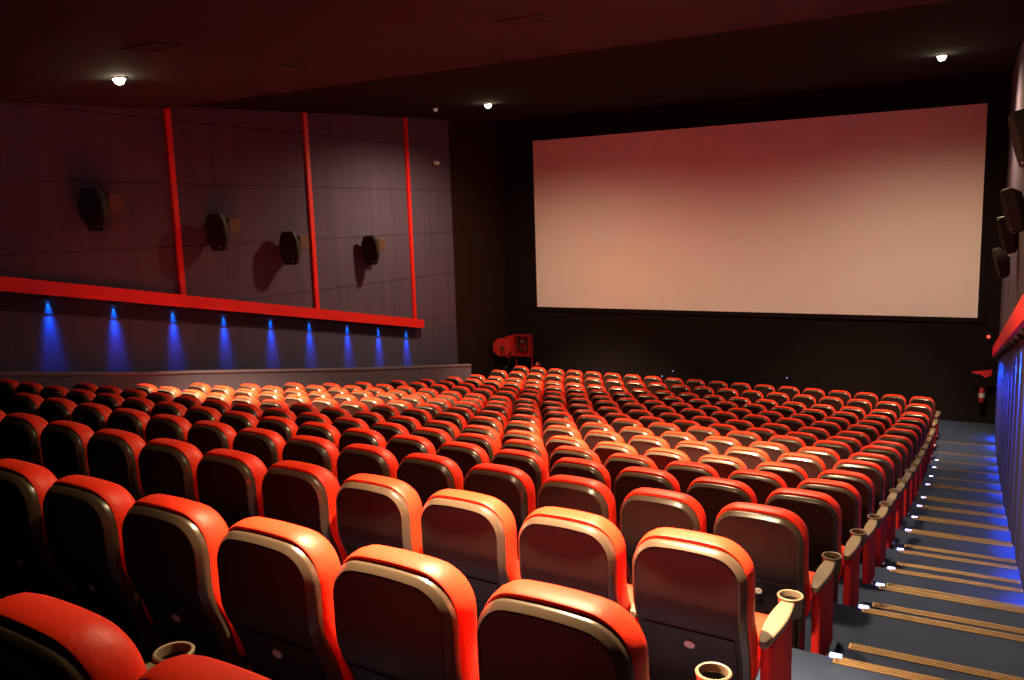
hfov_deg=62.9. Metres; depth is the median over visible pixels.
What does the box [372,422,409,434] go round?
cushion
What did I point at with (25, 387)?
chair
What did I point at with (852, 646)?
stair nosing
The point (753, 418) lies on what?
cushion
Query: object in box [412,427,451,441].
cushion
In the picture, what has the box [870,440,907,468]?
cushion
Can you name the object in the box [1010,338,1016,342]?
spotlight
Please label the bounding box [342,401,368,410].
cushion
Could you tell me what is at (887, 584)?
stair nosing
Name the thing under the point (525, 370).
cushion
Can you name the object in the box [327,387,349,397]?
chair
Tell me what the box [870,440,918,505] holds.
chair
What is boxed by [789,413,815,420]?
cushion
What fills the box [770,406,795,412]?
cushion
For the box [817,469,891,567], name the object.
chair
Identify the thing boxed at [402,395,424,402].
cushion
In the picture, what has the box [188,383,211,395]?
chair
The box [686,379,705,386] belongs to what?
cushion
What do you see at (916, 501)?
floor
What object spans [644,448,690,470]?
chair
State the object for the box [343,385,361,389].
cushion
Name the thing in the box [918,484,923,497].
floor
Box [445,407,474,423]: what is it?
chair
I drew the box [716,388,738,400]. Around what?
chair
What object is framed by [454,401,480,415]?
chair
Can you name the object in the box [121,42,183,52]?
ceiling vent
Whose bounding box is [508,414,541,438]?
chair
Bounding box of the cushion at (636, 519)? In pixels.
[623,487,705,532]
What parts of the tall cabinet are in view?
door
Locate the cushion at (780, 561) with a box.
[716,502,809,616]
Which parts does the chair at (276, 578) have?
plate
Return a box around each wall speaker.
[80,187,124,230]
[205,213,240,250]
[279,231,308,264]
[361,235,385,264]
[992,248,1009,277]
[996,216,1018,253]
[1000,188,1023,232]
[1008,109,1023,168]
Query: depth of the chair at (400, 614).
2.54 m
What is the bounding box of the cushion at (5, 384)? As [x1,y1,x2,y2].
[0,379,19,390]
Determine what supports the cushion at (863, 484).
on the chair at (861, 482)
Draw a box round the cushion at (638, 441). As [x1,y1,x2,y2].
[630,435,669,448]
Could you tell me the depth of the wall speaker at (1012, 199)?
9.24 m
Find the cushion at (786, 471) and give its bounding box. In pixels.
[755,462,808,479]
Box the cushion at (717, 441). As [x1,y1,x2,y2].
[703,436,741,446]
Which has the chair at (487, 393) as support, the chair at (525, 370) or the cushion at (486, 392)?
the cushion at (486, 392)
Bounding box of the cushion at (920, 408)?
[905,404,931,427]
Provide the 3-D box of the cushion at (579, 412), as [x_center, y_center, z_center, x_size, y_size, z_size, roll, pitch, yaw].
[1.233,1.439,13.585,0.498,0.656,0.248,3,10,32]
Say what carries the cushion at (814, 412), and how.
on the chair at (817, 414)
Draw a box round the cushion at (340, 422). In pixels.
[333,417,369,428]
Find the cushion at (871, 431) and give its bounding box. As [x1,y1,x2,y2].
[846,424,878,436]
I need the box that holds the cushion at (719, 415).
[711,411,738,419]
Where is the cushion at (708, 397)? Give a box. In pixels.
[703,395,724,400]
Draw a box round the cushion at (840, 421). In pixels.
[821,417,849,425]
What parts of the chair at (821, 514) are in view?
plate, panel, armrest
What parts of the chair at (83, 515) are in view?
plate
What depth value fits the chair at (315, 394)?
13.65 m
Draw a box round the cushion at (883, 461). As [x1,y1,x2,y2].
[848,452,894,487]
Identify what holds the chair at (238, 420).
on the floor at (865, 589)
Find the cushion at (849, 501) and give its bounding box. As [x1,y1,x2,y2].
[796,478,860,553]
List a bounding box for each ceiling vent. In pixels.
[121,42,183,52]
[276,62,322,69]
[495,14,553,26]
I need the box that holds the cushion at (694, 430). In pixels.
[687,426,719,435]
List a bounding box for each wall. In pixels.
[0,102,508,379]
[0,366,470,391]
[501,73,1011,423]
[994,40,1023,589]
[994,72,1012,426]
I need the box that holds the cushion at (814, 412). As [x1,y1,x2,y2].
[801,409,826,416]
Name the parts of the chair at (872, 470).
plate, panel, armrest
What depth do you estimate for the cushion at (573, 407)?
14.60 m
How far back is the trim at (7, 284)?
14.73 m
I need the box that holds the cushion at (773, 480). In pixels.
[728,469,786,487]
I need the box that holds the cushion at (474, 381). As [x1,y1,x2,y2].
[466,378,481,384]
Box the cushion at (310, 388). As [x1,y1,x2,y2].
[307,385,326,391]
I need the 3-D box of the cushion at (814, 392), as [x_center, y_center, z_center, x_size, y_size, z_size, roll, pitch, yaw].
[6.933,1.421,19.222,0.498,0.656,0.248,3,10,32]
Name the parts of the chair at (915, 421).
panel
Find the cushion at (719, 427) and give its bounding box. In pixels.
[708,423,737,430]
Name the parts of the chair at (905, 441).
panel, armrest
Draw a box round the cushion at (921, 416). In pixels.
[901,412,928,433]
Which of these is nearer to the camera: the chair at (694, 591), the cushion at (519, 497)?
the chair at (694, 591)
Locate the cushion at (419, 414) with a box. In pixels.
[401,408,432,420]
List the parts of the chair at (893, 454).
panel, armrest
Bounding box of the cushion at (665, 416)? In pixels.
[658,412,685,419]
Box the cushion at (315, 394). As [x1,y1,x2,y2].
[309,391,332,398]
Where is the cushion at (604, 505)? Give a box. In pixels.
[542,475,615,525]
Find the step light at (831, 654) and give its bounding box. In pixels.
[829,652,841,657]
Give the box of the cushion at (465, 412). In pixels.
[447,407,474,417]
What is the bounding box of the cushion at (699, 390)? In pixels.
[693,386,713,394]
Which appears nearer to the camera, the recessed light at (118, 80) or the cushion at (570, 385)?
the recessed light at (118, 80)
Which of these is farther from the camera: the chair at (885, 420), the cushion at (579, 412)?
the chair at (885, 420)
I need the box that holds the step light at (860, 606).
[859,604,868,608]
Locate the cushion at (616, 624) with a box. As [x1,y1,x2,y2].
[481,579,648,679]
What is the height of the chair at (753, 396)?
0.998 m
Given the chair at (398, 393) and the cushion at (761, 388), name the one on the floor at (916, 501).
the chair at (398, 393)
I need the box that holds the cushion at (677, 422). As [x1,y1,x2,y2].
[672,420,700,425]
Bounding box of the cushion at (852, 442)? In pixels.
[826,436,862,447]
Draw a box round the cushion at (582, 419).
[578,414,607,423]
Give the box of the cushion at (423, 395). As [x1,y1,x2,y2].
[411,392,431,398]
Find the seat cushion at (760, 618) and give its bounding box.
[755,612,767,658]
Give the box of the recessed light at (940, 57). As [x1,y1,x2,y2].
[935,55,948,60]
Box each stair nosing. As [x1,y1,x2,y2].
[832,657,946,679]
[848,643,1023,679]
[862,608,1023,641]
[872,602,1023,633]
[878,586,1023,613]
[886,583,1023,608]
[890,569,1022,592]
[896,561,1019,583]
[899,550,1016,569]
[905,544,1014,562]
[907,531,1012,546]
[911,529,1010,543]
[914,517,1008,531]
[917,515,1007,528]
[919,506,1005,518]
[922,505,1004,515]
[923,498,1003,508]
[926,496,1002,506]
[927,485,1000,493]
[930,484,1000,492]
[931,476,999,484]
[934,468,997,474]
[937,460,996,466]
[939,452,995,457]
[941,441,994,446]
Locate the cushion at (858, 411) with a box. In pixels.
[840,407,865,415]
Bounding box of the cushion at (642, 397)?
[639,394,658,400]
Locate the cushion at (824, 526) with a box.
[765,488,841,579]
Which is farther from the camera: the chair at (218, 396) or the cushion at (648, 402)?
the cushion at (648, 402)
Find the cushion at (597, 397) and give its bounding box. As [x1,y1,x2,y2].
[592,395,612,400]
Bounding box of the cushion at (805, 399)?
[792,394,815,403]
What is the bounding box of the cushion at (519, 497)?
[467,463,535,515]
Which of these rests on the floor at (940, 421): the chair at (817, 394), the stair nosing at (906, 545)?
the chair at (817, 394)
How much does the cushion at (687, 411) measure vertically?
0.656 m
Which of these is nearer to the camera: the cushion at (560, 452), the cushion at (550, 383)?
the cushion at (560, 452)
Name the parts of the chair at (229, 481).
plate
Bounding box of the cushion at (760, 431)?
[746,427,776,435]
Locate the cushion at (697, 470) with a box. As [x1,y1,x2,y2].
[665,461,719,477]
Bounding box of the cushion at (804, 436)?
[785,431,818,440]
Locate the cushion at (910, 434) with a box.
[884,428,917,455]
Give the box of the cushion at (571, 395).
[569,393,588,398]
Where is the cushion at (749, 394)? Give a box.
[742,390,763,398]
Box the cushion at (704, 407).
[698,405,721,410]
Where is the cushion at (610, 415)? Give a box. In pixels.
[605,413,631,418]
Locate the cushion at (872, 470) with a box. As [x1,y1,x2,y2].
[833,459,885,500]
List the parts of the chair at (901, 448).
panel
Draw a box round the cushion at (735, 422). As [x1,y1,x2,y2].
[725,419,754,426]
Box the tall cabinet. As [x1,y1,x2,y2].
[505,334,533,367]
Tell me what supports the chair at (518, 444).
on the floor
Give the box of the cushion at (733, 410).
[727,408,751,413]
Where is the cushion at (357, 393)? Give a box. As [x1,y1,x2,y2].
[353,390,373,396]
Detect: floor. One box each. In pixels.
[155,633,248,669]
[756,648,824,679]
[804,602,854,653]
[837,579,872,607]
[859,564,884,584]
[884,548,894,567]
[894,529,902,549]
[902,516,909,529]
[908,505,914,516]
[914,497,918,505]
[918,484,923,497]
[926,467,930,475]
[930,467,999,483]
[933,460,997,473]
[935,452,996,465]
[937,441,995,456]
[938,420,943,440]
[940,420,994,444]
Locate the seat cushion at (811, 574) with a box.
[809,571,814,601]
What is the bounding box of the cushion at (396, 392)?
[387,390,407,395]
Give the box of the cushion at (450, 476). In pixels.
[400,453,462,489]
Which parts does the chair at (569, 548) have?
armrest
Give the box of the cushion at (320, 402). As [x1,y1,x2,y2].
[313,397,339,407]
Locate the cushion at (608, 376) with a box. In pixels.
[605,373,621,380]
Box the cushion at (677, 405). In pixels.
[670,402,693,408]
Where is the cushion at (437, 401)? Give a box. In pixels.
[428,398,452,406]
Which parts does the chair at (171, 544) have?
plate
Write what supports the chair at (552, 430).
on the floor
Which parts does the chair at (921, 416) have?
panel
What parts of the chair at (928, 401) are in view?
panel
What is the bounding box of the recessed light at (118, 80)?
[110,77,127,84]
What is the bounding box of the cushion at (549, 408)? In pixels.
[543,406,568,412]
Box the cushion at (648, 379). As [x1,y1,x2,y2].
[644,376,662,382]
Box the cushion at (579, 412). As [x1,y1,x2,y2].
[575,409,599,415]
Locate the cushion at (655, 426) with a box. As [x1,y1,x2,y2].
[648,422,680,431]
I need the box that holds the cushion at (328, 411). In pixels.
[321,407,351,416]
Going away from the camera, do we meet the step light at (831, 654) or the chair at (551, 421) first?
the step light at (831, 654)
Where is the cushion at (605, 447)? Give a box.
[594,441,637,454]
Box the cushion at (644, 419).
[638,416,665,422]
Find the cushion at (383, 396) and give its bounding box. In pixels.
[377,393,398,399]
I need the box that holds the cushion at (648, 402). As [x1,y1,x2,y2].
[644,400,665,405]
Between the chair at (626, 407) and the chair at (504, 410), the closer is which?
the chair at (504, 410)
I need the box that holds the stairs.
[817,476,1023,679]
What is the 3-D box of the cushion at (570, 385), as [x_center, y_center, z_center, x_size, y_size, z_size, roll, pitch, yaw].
[1.523,1.332,19.865,0.498,0.656,0.248,3,10,32]
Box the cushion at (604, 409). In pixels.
[599,406,622,413]
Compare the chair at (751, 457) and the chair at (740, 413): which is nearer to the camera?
the chair at (751, 457)
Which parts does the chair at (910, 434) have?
panel, armrest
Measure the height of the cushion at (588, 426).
0.656 m
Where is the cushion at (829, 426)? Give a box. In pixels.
[810,421,841,430]
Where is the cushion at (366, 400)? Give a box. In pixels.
[360,397,384,404]
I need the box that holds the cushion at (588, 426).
[581,422,614,431]
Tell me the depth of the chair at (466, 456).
7.01 m
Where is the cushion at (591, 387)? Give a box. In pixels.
[587,385,605,390]
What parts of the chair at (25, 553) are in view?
plate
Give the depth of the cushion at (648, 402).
16.27 m
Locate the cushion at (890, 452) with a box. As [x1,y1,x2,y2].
[859,445,901,478]
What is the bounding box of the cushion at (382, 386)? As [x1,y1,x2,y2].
[376,384,394,389]
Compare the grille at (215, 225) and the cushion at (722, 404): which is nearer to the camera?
the grille at (215, 225)
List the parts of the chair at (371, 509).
plate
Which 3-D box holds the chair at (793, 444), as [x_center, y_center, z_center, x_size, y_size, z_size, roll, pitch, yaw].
[3.719,1.701,11.049,0.586,0.998,0.646,3,10,32]
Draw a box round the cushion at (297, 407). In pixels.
[290,403,319,412]
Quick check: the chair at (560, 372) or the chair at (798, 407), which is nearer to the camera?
the chair at (798, 407)
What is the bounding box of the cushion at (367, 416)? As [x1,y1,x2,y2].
[354,411,385,421]
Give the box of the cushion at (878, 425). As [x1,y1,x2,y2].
[856,420,885,430]
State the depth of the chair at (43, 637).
1.69 m
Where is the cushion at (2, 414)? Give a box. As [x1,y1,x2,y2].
[0,410,5,421]
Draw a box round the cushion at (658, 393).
[655,391,674,396]
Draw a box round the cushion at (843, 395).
[829,390,850,399]
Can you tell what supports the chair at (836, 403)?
on the floor
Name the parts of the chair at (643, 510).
plate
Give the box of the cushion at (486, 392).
[473,388,493,395]
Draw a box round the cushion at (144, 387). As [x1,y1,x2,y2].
[136,384,157,391]
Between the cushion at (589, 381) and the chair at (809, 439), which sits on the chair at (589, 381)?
the cushion at (589, 381)
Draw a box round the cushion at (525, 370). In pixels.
[515,366,528,374]
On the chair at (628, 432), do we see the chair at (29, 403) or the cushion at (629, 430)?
the cushion at (629, 430)
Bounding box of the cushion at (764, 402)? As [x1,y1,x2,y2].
[755,399,777,405]
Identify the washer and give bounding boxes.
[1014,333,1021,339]
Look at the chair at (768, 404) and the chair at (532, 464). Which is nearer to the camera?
the chair at (532, 464)
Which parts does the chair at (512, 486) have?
plate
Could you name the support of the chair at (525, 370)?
on the floor at (940, 421)
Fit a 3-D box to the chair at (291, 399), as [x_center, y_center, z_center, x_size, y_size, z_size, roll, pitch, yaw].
[-3.026,1.279,12.722,0.586,0.998,0.646,3,10,32]
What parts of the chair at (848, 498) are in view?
plate, panel, armrest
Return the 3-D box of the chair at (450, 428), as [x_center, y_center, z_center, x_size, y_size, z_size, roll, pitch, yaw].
[-0.667,1.408,10.055,0.585,0.998,0.646,3,10,32]
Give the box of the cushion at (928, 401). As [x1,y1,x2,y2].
[909,396,934,418]
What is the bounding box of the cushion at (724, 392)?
[717,388,738,396]
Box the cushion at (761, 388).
[754,384,774,391]
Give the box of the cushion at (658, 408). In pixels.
[651,405,675,412]
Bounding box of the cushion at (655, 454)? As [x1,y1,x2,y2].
[644,448,690,461]
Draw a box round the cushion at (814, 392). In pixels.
[803,388,824,396]
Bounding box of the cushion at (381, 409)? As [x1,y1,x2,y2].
[371,404,399,414]
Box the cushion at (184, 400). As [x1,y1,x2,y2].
[174,395,201,405]
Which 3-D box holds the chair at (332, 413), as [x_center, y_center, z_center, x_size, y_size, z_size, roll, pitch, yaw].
[-2.092,1.326,10.944,0.586,0.998,0.646,3,10,32]
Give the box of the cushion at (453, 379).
[446,377,462,382]
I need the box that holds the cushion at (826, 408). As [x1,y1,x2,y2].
[810,404,835,411]
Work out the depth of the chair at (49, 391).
10.27 m
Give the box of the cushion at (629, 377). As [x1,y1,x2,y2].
[624,374,641,381]
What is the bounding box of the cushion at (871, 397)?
[854,392,877,402]
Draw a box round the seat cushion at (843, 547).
[842,545,844,566]
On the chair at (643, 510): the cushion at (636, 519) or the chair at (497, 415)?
the cushion at (636, 519)
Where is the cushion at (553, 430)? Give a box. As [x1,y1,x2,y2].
[543,425,581,438]
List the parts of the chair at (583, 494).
panel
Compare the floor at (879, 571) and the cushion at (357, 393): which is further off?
the cushion at (357, 393)
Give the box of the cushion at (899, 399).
[881,394,905,407]
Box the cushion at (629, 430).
[620,426,654,435]
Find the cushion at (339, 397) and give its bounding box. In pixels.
[334,394,358,401]
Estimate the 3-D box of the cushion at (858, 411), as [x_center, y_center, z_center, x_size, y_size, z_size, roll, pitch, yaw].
[6.750,1.634,16.604,0.498,0.656,0.248,3,10,32]
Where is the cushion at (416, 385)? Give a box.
[410,382,428,388]
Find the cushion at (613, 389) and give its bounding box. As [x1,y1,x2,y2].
[610,387,628,392]
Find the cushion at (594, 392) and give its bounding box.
[591,390,610,396]
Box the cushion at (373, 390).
[365,387,384,392]
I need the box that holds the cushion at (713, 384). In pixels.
[709,381,727,387]
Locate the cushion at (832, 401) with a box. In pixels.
[819,397,843,406]
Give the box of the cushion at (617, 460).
[605,453,656,468]
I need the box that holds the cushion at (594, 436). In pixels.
[584,430,624,443]
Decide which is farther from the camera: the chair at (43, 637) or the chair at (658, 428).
the chair at (658, 428)
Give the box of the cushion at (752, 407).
[743,403,766,410]
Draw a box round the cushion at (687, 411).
[682,408,706,415]
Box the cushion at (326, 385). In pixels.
[323,383,340,387]
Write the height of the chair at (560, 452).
0.998 m
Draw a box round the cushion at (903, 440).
[876,435,912,462]
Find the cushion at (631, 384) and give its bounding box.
[628,381,645,388]
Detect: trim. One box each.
[0,276,423,327]
[0,291,415,338]
[0,364,470,374]
[163,108,186,294]
[302,112,319,308]
[403,117,416,318]
[992,294,1023,356]
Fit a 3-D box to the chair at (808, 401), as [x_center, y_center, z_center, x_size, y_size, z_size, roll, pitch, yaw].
[6.479,1.644,18.316,0.586,0.998,0.646,3,10,32]
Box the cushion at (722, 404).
[715,401,737,407]
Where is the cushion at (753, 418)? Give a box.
[742,414,770,422]
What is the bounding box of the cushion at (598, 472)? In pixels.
[550,457,610,490]
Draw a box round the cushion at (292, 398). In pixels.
[287,394,311,403]
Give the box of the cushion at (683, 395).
[679,393,699,398]
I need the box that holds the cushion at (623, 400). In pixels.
[618,397,639,403]
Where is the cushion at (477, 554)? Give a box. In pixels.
[425,489,520,581]
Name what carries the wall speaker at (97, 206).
attached to the wall at (248, 166)
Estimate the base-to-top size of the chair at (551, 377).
0.998 m
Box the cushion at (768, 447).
[749,441,789,452]
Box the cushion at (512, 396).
[496,390,516,399]
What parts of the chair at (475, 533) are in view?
plate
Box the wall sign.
[972,370,996,377]
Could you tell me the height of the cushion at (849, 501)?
0.656 m
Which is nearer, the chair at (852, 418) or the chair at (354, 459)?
the chair at (354, 459)
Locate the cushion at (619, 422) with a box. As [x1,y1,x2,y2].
[611,418,642,427]
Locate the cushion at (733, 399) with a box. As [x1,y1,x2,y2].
[728,397,750,402]
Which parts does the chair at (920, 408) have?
panel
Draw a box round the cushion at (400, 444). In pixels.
[390,434,435,454]
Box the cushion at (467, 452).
[439,441,488,462]
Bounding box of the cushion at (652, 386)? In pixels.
[648,383,667,390]
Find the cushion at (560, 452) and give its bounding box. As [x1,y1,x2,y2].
[553,446,600,463]
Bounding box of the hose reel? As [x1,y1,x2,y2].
[493,338,510,367]
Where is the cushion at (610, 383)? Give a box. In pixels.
[605,379,624,387]
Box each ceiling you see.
[0,0,952,108]
[183,0,1023,121]
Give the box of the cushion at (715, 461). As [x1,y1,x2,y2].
[697,454,746,468]
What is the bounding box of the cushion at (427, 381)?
[419,379,435,383]
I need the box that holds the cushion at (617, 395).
[614,392,634,398]
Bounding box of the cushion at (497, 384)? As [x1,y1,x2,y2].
[485,380,501,387]
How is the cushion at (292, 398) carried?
on the chair at (291, 399)
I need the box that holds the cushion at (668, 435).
[660,431,696,440]
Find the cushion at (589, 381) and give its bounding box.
[586,378,603,385]
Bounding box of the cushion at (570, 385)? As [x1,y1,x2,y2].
[567,383,584,389]
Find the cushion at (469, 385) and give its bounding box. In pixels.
[459,383,475,388]
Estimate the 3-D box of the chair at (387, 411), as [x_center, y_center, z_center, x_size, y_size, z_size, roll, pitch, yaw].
[-1.601,1.361,11.832,0.586,0.998,0.646,3,10,32]
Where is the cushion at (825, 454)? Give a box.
[797,446,840,460]
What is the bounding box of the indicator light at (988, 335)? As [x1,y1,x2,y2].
[985,333,991,339]
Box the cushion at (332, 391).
[328,387,349,394]
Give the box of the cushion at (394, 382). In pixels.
[389,380,407,385]
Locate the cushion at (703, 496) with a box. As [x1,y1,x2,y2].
[687,477,756,503]
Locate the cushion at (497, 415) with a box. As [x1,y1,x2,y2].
[478,410,506,427]
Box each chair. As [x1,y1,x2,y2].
[0,379,19,414]
[0,410,5,458]
[0,413,47,466]
[0,458,79,605]
[0,592,146,679]
[8,393,43,415]
[15,382,43,394]
[39,385,68,399]
[39,397,76,422]
[40,420,93,479]
[43,475,161,663]
[65,389,95,404]
[72,382,97,393]
[72,402,111,432]
[87,429,145,500]
[92,393,123,410]
[95,385,121,394]
[107,408,150,442]
[120,389,146,399]
[121,397,154,417]
[122,494,252,671]
[134,384,157,394]
[137,654,270,679]
[138,438,202,502]
[145,414,191,441]
[146,392,173,403]
[151,401,186,417]
[157,386,181,397]
[172,395,201,409]
[180,389,205,402]
[184,406,221,424]
[187,420,236,455]
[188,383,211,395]
[196,448,267,528]
[200,399,231,414]
[205,393,232,404]
[210,386,234,398]
[217,517,353,679]
[219,411,258,432]
[230,403,262,420]
[231,396,259,406]
[233,388,258,399]
[233,427,285,469]
[239,383,260,394]
[256,416,297,442]
[258,391,284,403]
[259,399,288,411]
[260,386,283,394]
[261,407,296,421]
[262,460,347,565]
[282,383,304,391]
[282,435,338,480]
[283,388,307,397]
[284,394,311,407]
[288,403,319,416]
[295,412,331,427]
[296,421,340,450]
[304,385,326,394]
[307,391,332,401]
[311,397,339,411]
[320,407,351,422]
[322,383,340,390]
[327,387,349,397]
[331,417,369,434]
[333,394,358,404]
[333,545,478,679]
[336,474,422,556]
[337,443,397,486]
[339,401,368,416]
[339,428,386,453]
[343,385,361,393]
[350,390,373,400]
[353,411,385,427]
[354,382,373,389]
[359,397,384,409]
[365,387,384,396]
[369,404,399,421]
[370,422,409,442]
[374,384,394,392]
[375,393,398,404]
[385,434,435,465]
[387,390,407,399]
[387,400,413,413]
[387,415,421,434]
[388,380,407,389]
[396,386,415,394]
[397,453,462,508]
[400,395,424,407]
[400,408,432,426]
[408,382,428,391]
[411,392,431,402]
[411,427,451,451]
[415,403,442,417]
[418,379,435,387]
[418,388,438,397]
[420,489,520,623]
[423,420,459,440]
[427,398,452,411]
[429,384,449,394]
[433,412,466,433]
[436,395,457,406]
[436,441,488,481]
[437,381,454,389]
[440,391,462,401]
[445,377,462,385]
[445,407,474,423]
[450,386,470,397]
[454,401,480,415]
[455,433,498,462]
[457,383,475,392]
[461,398,484,410]
[461,425,500,450]
[463,378,481,387]
[463,463,535,559]
[464,393,486,405]
[467,416,502,439]
[469,375,485,383]
[472,388,493,401]
[476,410,506,435]
[477,579,731,679]
[478,384,496,394]
[482,404,510,423]
[483,380,501,391]
[486,376,504,386]
[486,400,511,414]
[487,395,512,412]
[490,370,507,381]
[490,449,547,509]
[495,390,516,404]
[498,386,518,398]
[500,439,548,477]
[501,430,543,446]
[503,382,522,395]
[504,420,540,437]
[505,378,523,388]
[508,371,525,383]
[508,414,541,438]
[511,407,542,435]
[512,366,528,376]
[513,398,538,407]
[513,403,540,413]
[518,393,541,407]
[518,507,649,679]
[520,388,541,400]
[523,384,543,400]
[524,379,543,390]
[526,373,544,385]
[530,367,546,378]
[537,475,629,583]
[539,401,565,412]
[541,406,568,427]
[542,391,564,399]
[542,395,566,408]
[542,418,576,431]
[542,425,581,447]
[543,411,573,424]
[544,381,565,399]
[544,386,564,395]
[545,374,563,385]
[545,435,588,473]
[547,369,564,389]
[549,446,600,470]
[549,457,619,530]
[564,376,582,386]
[565,370,583,385]
[565,383,584,398]
[566,388,587,397]
[566,393,588,408]
[567,397,592,407]
[567,403,593,415]
[572,409,599,422]
[575,414,607,430]
[579,422,614,440]
[584,371,601,381]
[584,378,603,390]
[584,430,624,450]
[586,385,605,397]
[589,390,610,400]
[591,395,612,409]
[593,441,637,465]
[594,400,619,411]
[597,406,622,417]
[603,373,621,386]
[604,413,631,424]
[604,453,656,495]
[605,379,624,391]
[608,387,628,397]
[610,418,642,433]
[612,392,634,401]
[614,466,679,526]
[616,397,639,409]
[619,426,654,443]
[620,487,705,584]
[621,403,647,413]
[623,374,641,387]
[626,381,645,392]
[627,409,653,419]
[628,435,669,455]
[631,389,651,398]
[632,527,803,679]
[636,394,658,403]
[637,416,665,427]
[643,376,662,388]
[643,400,665,411]
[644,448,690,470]
[647,383,667,394]
[647,422,680,436]
[650,405,675,416]
[654,391,674,400]
[658,412,685,423]
[660,431,696,448]
[662,396,684,405]
[664,378,683,390]
[664,461,719,493]
[670,384,690,396]
[670,402,693,413]
[672,420,700,431]
[674,440,718,461]
[678,393,699,402]
[680,408,706,419]
[685,379,705,392]
[686,426,719,441]
[686,477,756,534]
[688,399,710,408]
[690,416,719,426]
[692,386,713,398]
[697,454,746,478]
[698,405,721,416]
[703,395,724,405]
[703,436,741,455]
[707,381,727,394]
[708,423,737,436]
[710,411,738,423]
[713,502,842,655]
[714,401,737,411]
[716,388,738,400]
[724,446,770,469]
[725,419,754,430]
[726,430,761,446]
[727,408,751,419]
[728,397,750,407]
[728,469,786,504]
[730,383,750,396]
[741,390,763,403]
[742,403,766,414]
[742,414,770,427]
[746,427,776,440]
[749,441,789,461]
[753,384,774,398]
[755,399,777,410]
[755,462,808,487]
[757,411,783,422]
[760,423,791,434]
[765,488,866,606]
[766,392,788,405]
[768,435,805,452]
[770,406,795,417]
[776,417,805,431]
[777,453,825,477]
[778,386,799,401]
[782,402,805,413]
[785,431,818,446]
[789,413,815,426]
[792,394,815,408]
[796,478,881,584]
[797,427,829,439]
[797,446,840,469]
[800,409,826,420]
[802,388,824,403]
[810,404,835,416]
[810,421,841,436]
[812,440,852,459]
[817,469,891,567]
[819,397,843,411]
[821,417,849,430]
[826,436,862,453]
[828,390,850,406]
[831,411,858,424]
[833,459,900,548]
[836,430,870,446]
[840,407,865,419]
[846,399,871,414]
[846,424,878,442]
[848,452,907,529]
[854,392,877,409]
[856,420,885,435]
[859,445,913,516]
[863,414,891,429]
[870,409,896,424]
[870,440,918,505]
[875,401,901,419]
[876,435,922,496]
[881,394,905,414]
[884,428,926,483]
[891,423,930,475]
[896,417,933,466]
[901,412,935,459]
[905,404,938,451]
[909,396,940,440]
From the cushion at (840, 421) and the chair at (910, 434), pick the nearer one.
the chair at (910, 434)
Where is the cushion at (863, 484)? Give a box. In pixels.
[817,469,874,513]
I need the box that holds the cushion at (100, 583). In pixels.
[52,475,153,623]
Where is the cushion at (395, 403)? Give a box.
[388,400,413,407]
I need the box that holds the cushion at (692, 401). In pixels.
[688,399,710,404]
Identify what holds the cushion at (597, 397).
on the chair at (595, 398)
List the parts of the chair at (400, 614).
plate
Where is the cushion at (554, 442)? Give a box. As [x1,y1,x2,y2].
[548,435,588,448]
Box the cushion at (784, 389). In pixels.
[778,386,799,393]
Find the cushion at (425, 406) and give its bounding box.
[416,403,442,411]
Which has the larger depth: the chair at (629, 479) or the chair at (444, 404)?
the chair at (444, 404)
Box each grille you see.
[80,190,103,229]
[205,215,225,249]
[279,233,297,263]
[362,237,377,263]
[992,250,1000,276]
[996,219,1007,252]
[1000,191,1013,231]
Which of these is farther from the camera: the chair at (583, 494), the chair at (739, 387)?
the chair at (739, 387)
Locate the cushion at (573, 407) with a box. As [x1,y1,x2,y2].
[568,403,593,410]
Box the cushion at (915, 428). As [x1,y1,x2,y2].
[891,423,921,446]
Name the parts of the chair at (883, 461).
panel, armrest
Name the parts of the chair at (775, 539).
plate, panel, armrest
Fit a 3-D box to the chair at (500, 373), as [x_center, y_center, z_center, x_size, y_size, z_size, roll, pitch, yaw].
[-0.173,1.260,22.466,0.585,0.998,0.646,3,10,32]
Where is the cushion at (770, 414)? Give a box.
[757,411,783,417]
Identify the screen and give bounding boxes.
[529,97,993,322]
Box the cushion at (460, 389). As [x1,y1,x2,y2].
[451,386,470,392]
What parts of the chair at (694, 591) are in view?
plate, panel, armrest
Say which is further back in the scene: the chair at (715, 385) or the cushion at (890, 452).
the chair at (715, 385)
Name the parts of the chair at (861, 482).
plate, panel, armrest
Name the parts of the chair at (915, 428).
panel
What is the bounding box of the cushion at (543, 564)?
[521,507,630,612]
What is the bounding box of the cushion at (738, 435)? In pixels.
[726,430,761,440]
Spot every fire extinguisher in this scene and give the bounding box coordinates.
[534,360,541,367]
[978,385,986,402]
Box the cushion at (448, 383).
[438,381,454,386]
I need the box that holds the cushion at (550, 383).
[546,381,563,388]
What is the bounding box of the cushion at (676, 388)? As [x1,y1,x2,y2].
[670,384,690,392]
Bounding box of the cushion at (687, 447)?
[675,440,718,454]
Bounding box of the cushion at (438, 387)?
[431,384,449,390]
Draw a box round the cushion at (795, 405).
[783,402,805,408]
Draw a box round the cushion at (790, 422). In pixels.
[776,417,805,426]
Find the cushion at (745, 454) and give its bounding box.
[724,446,770,461]
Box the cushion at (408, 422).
[388,415,421,428]
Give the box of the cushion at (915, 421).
[896,417,925,440]
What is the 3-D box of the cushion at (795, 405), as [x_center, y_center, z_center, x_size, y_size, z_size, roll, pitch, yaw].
[5.799,1.579,17.197,0.498,0.656,0.248,3,10,32]
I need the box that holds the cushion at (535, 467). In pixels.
[493,449,547,483]
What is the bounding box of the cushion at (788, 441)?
[768,435,805,446]
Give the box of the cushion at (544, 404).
[541,401,565,408]
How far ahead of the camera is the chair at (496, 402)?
14.29 m
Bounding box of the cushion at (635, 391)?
[631,389,651,394]

